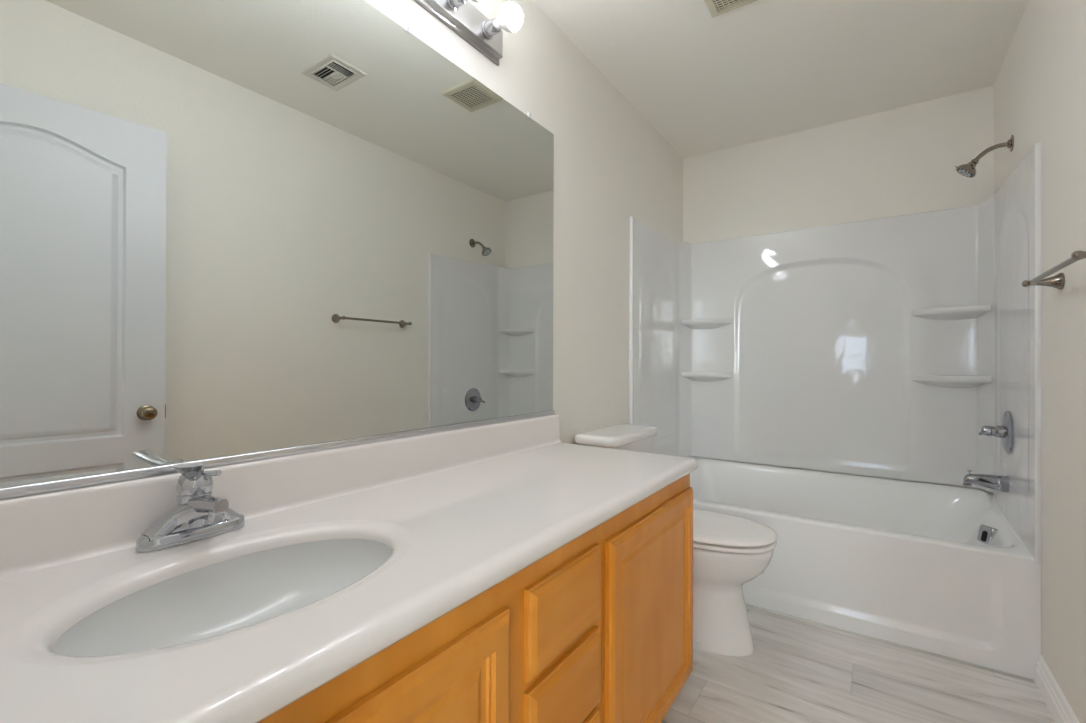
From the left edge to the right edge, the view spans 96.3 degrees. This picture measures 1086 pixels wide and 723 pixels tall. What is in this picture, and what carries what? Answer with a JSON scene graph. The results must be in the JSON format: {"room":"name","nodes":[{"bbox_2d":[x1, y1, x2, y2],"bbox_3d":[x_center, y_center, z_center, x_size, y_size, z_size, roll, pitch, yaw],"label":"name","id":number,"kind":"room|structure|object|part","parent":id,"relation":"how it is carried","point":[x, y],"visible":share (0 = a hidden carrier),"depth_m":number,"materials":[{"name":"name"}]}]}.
{"room":"bathroom","nodes":[
{"label":"bathroom","id":0,"kind":"room"},
{"bbox_2d":[365,0,683,444],"bbox_3d":[-0.015,-0.127,1.941,0.100,2.445,3.180,0,0,35],"label":"wall","id":1,"kind":"structure","parent":0,"point":[611,165],"depth_m":2.12,"materials":[{"name":"white paint"}]},
{"bbox_2d":[0,0,554,499],"bbox_3d":[-0.412,-0.358,1.264,0.013,1.122,1.603,0,0,35],"label":"wall mirror","id":2,"kind":"object","parent":1,"relation":"attached to","point":[232,231],"visible":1,"depth_m":0.99,"materials":[{"name":"clear glass"}]},
{"bbox_3d":[-0.414,0.196,1.262,0.013,0.015,1.603,0,0,35],"label":"rail","id":3,"kind":"part","parent":2,"relation":"part of","materials":[{"name":"silver metal"}]},
{"bbox_2d":[0,414,560,579],"bbox_3d":[-0.399,0.260,1.264,0.035,0.110,1.628,0,0,35],"label":"backsplash","id":4,"kind":"structure","parent":1,"relation":"attached to","point":[39,531],"depth_m":0.98,"materials":[{"name":"white stone"}]},
{"bbox_2d":[414,0,522,65],"bbox_3d":[-0.345,-1.060,1.224,0.168,0.112,0.920,0,0,35],"label":"vanity light","id":5,"kind":"object","parent":1,"relation":"attached to","point":[485,35],"visible":1,"depth_m":1.49,"materials":[{"name":"silver metal"}]},
{"bbox_2d":[447,0,484,10],"bbox_3d":[-0.210,-1.061,1.391,0.135,0.077,0.077,0,0,35],"label":"bulb","id":6,"kind":"object","parent":5,"relation":"attached to","point":[452,5],"depth_m":1.42,"materials":[{"name":"white glass"}]},
{"bbox_2d":[481,2,522,39],"bbox_3d":[-0.124,-1.060,1.516,0.135,0.077,0.077,0,0,35],"label":"bulb","id":7,"kind":"object","parent":5,"relation":"attached to","point":[510,16],"depth_m":1.49,"materials":[{"name":"white glass"}]},
{"bbox_2d":[533,0,1028,158],"bbox_3d":[-0.252,-1.398,-0.256,4.000,0.080,7.280,0,0,35],"label":"ceiling","id":8,"kind":"structure","parent":0,"point":[759,70],"depth_m":2.14,"materials":[{"name":"white paint"}]},
{"bbox_2d":[704,0,756,17],"bbox_3d":[0.688,-1.339,1.743,0.222,0.016,0.224,0,0,35],"label":"exhaust fan","id":9,"kind":"object","parent":8,"relation":"attached to","point":[715,7],"visible":1,"depth_m":1.82,"materials":[{"name":"beige"}]},
{"bbox_2d":[712,0,746,11],"bbox_3d":[0.688,-1.334,1.743,0.166,0.003,0.168,0,0,35],"label":"grille","id":10,"kind":"object","parent":9,"relation":"attached to","point":[717,5],"depth_m":1.82,"materials":[{"name":"beige"}]},
{"bbox_2d":[683,86,992,488],"bbox_3d":[1.584,-0.118,2.832,1.724,2.445,0.100,0,0,35],"label":"wall","id":11,"kind":"structure","parent":0,"point":[900,161],"depth_m":2.70,"materials":[{"name":"white paint"}]},
{"bbox_2d":[629,141,1041,563],"bbox_3d":[1.315,-0.045,2.442,1.523,1.474,0.846,0,0,35],"label":"tub surround","id":12,"kind":"object","parent":11,"relation":"attached to","point":[881,347],"visible":0.98,"depth_m":2.63,"materials":[{"name":"white plastic"}]},
{"bbox_3d":[0.719,-0.046,2.852,0.074,1.474,0.846,0,0,35],"label":"panel","id":13,"kind":"part","parent":12,"relation":"part of","materials":[{"name":"white plastic"}]},
{"bbox_2d":[681,372,732,381],"bbox_3d":[1.034,0.099,3.077,0.296,0.064,0.094,0,0,35],"label":"corner shelf","id":14,"kind":"object","parent":12,"relation":"attached to","point":[685,376],"depth_m":3.07,"materials":[{"name":"white plastic"}]},
{"bbox_2d":[681,318,732,328],"bbox_3d":[1.034,-0.237,3.078,0.296,0.064,0.094,0,0,35],"label":"corner shelf","id":15,"kind":"object","parent":12,"relation":"attached to","point":[686,323],"depth_m":3.07,"materials":[{"name":"white plastic"}]},
{"bbox_3d":[1.551,-0.076,2.784,1.374,1.384,0.014,0,0,35],"label":"panel","id":16,"kind":"part","parent":12,"relation":"part of","materials":[{"name":"white plastic"}]},
{"bbox_2d":[911,375,991,387],"bbox_3d":[2.009,0.100,2.405,0.296,0.064,0.094,0,0,35],"label":"corner shelf","id":17,"kind":"object","parent":12,"relation":"attached to","point":[917,381],"depth_m":2.40,"materials":[{"name":"white plastic"}]},
{"bbox_2d":[912,305,991,319],"bbox_3d":[2.010,-0.236,2.407,0.296,0.064,0.094,0,0,35],"label":"corner shelf","id":18,"kind":"object","parent":12,"relation":"attached to","point":[923,312],"depth_m":2.40,"materials":[{"name":"white plastic"}]},
{"bbox_2d":[963,470,1009,492],"bbox_3d":[1.882,0.508,2.071,0.146,0.079,0.062,0,0,35],"label":"tub spout","id":19,"kind":"object","parent":12,"relation":"attached to","point":[1001,483],"visible":1,"depth_m":2.05,"materials":[{"name":"silver metal"}]},
{"bbox_2d":[979,411,1012,453],"bbox_3d":[1.906,0.294,2.055,0.089,0.178,0.178,0,0,35],"label":"shower valve","id":20,"kind":"object","parent":12,"relation":"attached to","point":[1004,431],"visible":1,"depth_m":2.02,"materials":[{"name":"silver metal"}]},
{"bbox_3d":[1.903,0.294,2.058,0.074,0.055,0.055,0,0,35],"label":"handle","id":21,"kind":"part","parent":20,"relation":"part of","materials":[{"name":"silver metal"}]},
{"bbox_3d":[1.912,-0.045,2.031,0.074,1.474,0.846,0,0,35],"label":"panel","id":22,"kind":"part","parent":12,"relation":"part of","materials":[{"name":"white plastic"}]},
{"bbox_2d":[661,606,1054,722],"bbox_3d":[-0.260,1.127,-0.265,4.000,0.080,7.280,0,0,35],"label":"floor","id":23,"kind":"structure","parent":0,"point":[797,671],"depth_m":1.65,"materials":[{"name":"grey wood"}]},
{"bbox_2d":[258,524,601,722],"bbox_3d":[-0.362,0.720,0.850,0.563,0.742,0.987,0,0,35],"label":"vanity cabinet","id":24,"kind":"object","parent":23,"relation":"on","point":[526,648],"visible":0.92,"depth_m":0.79,"materials":[{"name":"brown wood"}]},
{"bbox_2d":[0,414,697,722],"bbox_3d":[-0.174,0.324,1.110,0.579,0.238,1.631,0,0,35],"label":"countertop","id":25,"kind":"structure","parent":24,"relation":"on","point":[340,555],"depth_m":0.78,"materials":[{"name":"white stone"}]},
{"bbox_2d":[136,463,244,552],"bbox_3d":[-0.588,0.241,0.843,0.140,0.142,0.163,0,0,35],"label":"sink faucet","id":26,"kind":"object","parent":25,"relation":"on","point":[197,515],"visible":1,"depth_m":0.83,"materials":[{"name":"silver metal"}]},
{"bbox_3d":[-0.604,0.190,0.839,0.043,0.040,0.061,0,0,-23],"label":"lever","id":27,"kind":"part","parent":26,"relation":"part of","materials":[{"name":"silver metal"}]},
{"bbox_3d":[-0.619,0.300,0.864,0.053,0.022,0.163,0,0,35],"label":"deck plate","id":28,"kind":"part","parent":26,"relation":"part of","materials":[{"name":"silver metal"}]},
{"bbox_3d":[-0.617,0.213,0.863,0.055,0.042,0.055,0,0,35],"label":"handle","id":29,"kind":"part","parent":26,"relation":"part of","materials":[{"name":"silver metal"}]},
{"bbox_3d":[-0.567,0.246,0.829,0.089,0.038,0.041,0,0,35],"label":"spout","id":30,"kind":"part","parent":26,"relation":"part of","materials":[{"name":"silver metal"}]},
{"bbox_2d":[52,539,390,656],"bbox_3d":[-0.430,0.387,0.730,0.296,0.108,0.452,0,0,35],"label":"basin","id":31,"kind":"object","parent":25,"relation":"in","point":[236,587],"depth_m":0.80,"materials":[{"name":"white ceramic"}]},
{"bbox_3d":[-0.235,0.714,0.556,0.019,0.607,0.628,0,0,35],"label":"door","id":32,"kind":"part","parent":24,"relation":"part of","materials":[{"name":"brown wood"}]},
{"bbox_3d":[0.049,0.669,0.968,0.019,0.163,0.269,0,0,35],"label":"drawer","id":33,"kind":"part","parent":24,"relation":"part of","materials":[{"name":"brown wood"}]},
{"bbox_3d":[0.050,0.487,0.969,0.019,0.164,0.269,0,0,35],"label":"drawer","id":34,"kind":"part","parent":24,"relation":"part of","materials":[{"name":"brown wood"}]},
{"bbox_3d":[0.049,0.895,0.967,0.019,0.250,0.269,0,0,35],"label":"drawer","id":35,"kind":"part","parent":24,"relation":"part of","materials":[{"name":"brown wood"}]},
{"bbox_2d":[601,473,692,722],"bbox_3d":[0.097,0.724,1.516,0.563,0.742,0.629,0,0,35],"label":"door","id":36,"kind":"structure","parent":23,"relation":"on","point":[647,638],"depth_m":1.31,"materials":[{"name":"brown wood"}]},
{"bbox_2d":[574,424,777,656],"bbox_3d":[0.552,0.700,2.003,0.746,0.795,0.474,0,0,35],"label":"toilet","id":37,"kind":"object","parent":23,"relation":"on","point":[730,551],"visible":0.51,"depth_m":1.83,"materials":[{"name":"white ceramic"}]},
{"bbox_3d":[0.333,0.323,2.156,0.211,0.041,0.474,0,0,35],"label":"tank lid","id":38,"kind":"part","parent":37,"relation":"part of","materials":[{"name":"white ceramic"}]},
{"bbox_3d":[0.333,0.520,2.165,0.177,0.352,0.448,0,0,35],"label":"tank","id":39,"kind":"part","parent":37,"relation":"part of","materials":[{"name":"white ceramic"}]},
{"bbox_3d":[0.611,0.896,1.972,0.588,0.404,0.363,0,0,35],"label":"bowl","id":40,"kind":"part","parent":37,"relation":"part of","materials":[{"name":"white ceramic"}]},
{"bbox_3d":[0.658,0.681,1.941,0.496,0.020,0.374,0,0,35],"label":"seat","id":41,"kind":"part","parent":37,"relation":"part of","materials":[{"name":"white plastic"}]},
{"bbox_3d":[0.656,0.653,1.942,0.506,0.022,0.379,0,0,35],"label":"seat lid","id":42,"kind":"part","parent":37,"relation":"part of","materials":[{"name":"white plastic"}]},
{"bbox_2d":[686,456,1040,681],"bbox_3d":[1.313,0.861,2.440,1.522,0.482,0.836,0,0,35],"label":"bathtub","id":43,"kind":"object","parent":23,"relation":"on","point":[939,569],"visible":0.69,"depth_m":2.00,"materials":[{"name":"white plastic"}]},
{"bbox_2d":[686,456,1034,561],"bbox_3d":[1.313,0.819,2.440,1.522,0.398,0.836,0,0,35],"label":"tub","id":44,"kind":"object","parent":43,"relation":"in","point":[815,516],"depth_m":2.41,"materials":[{"name":"white"}]},
{"bbox_2d":[745,603,1033,682],"bbox_3d":[1.073,1.097,2.091,1.484,0.011,0.011,0,0,35],"label":"trim","id":45,"kind":"structure","parent":43,"relation":"attached to","point":[746,604],"depth_m":1.88,"materials":[{"name":"white"}]},
{"bbox_3d":[1.889,0.737,2.066,0.044,0.076,0.060,0,0,-2],"label":"overflow plate","id":46,"kind":"part","parent":43,"relation":"part of","materials":[{"name":"silver metal"}]},
{"bbox_2d":[993,0,1085,722],"bbox_3d":[1.323,-0.126,1.021,0.100,2.445,3.180,0,0,35],"label":"wall","id":47,"kind":"structure","parent":0,"point":[1039,87],"depth_m":1.48,"materials":[{"name":"white paint"}]},
{"bbox_2d":[955,135,1013,177],"bbox_3d":[1.879,-0.870,2.080,0.185,0.147,0.078,0,0,35],"label":"shower fixture","id":48,"kind":"object","parent":47,"relation":"attached to","point":[968,170],"visible":1,"depth_m":2.08,"materials":[{"name":"silver metal"}]},
{"bbox_3d":[1.899,-0.886,2.067,0.114,0.064,0.018,0,0,35],"label":"arm","id":49,"kind":"part","parent":48,"relation":"part of","materials":[{"name":"silver metal"}]},
{"bbox_2d":[1022,251,1085,289],"bbox_3d":[1.404,-0.245,1.306,0.089,0.052,0.528,0,0,35],"label":"towel bar","id":50,"kind":"object","parent":47,"relation":"attached to","point":[1057,281],"visible":1,"depth_m":1.45,"materials":[{"name":"silver metal"}]},
{"bbox_3d":[1.538,-0.244,1.502,0.089,0.052,0.052,0,0,35],"label":"post","id":51,"kind":"part","parent":50,"relation":"part of","materials":[{"name":"silver metal"}]},
{"bbox_3d":[1.269,-0.246,1.109,0.089,0.052,0.052,0,0,35],"label":"post","id":52,"kind":"part","parent":50,"relation":"part of","materials":[{"name":"silver metal"}]},
{"bbox_2d":[1035,655,1079,722],"bbox_3d":[1.038,1.045,0.710,0.016,0.099,2.317,0,0,35],"label":"baseboard","id":53,"kind":"structure","parent":47,"relation":"attached to","point":[1061,711],"depth_m":1.51,"materials":[{"name":"white paint"}]}
]}

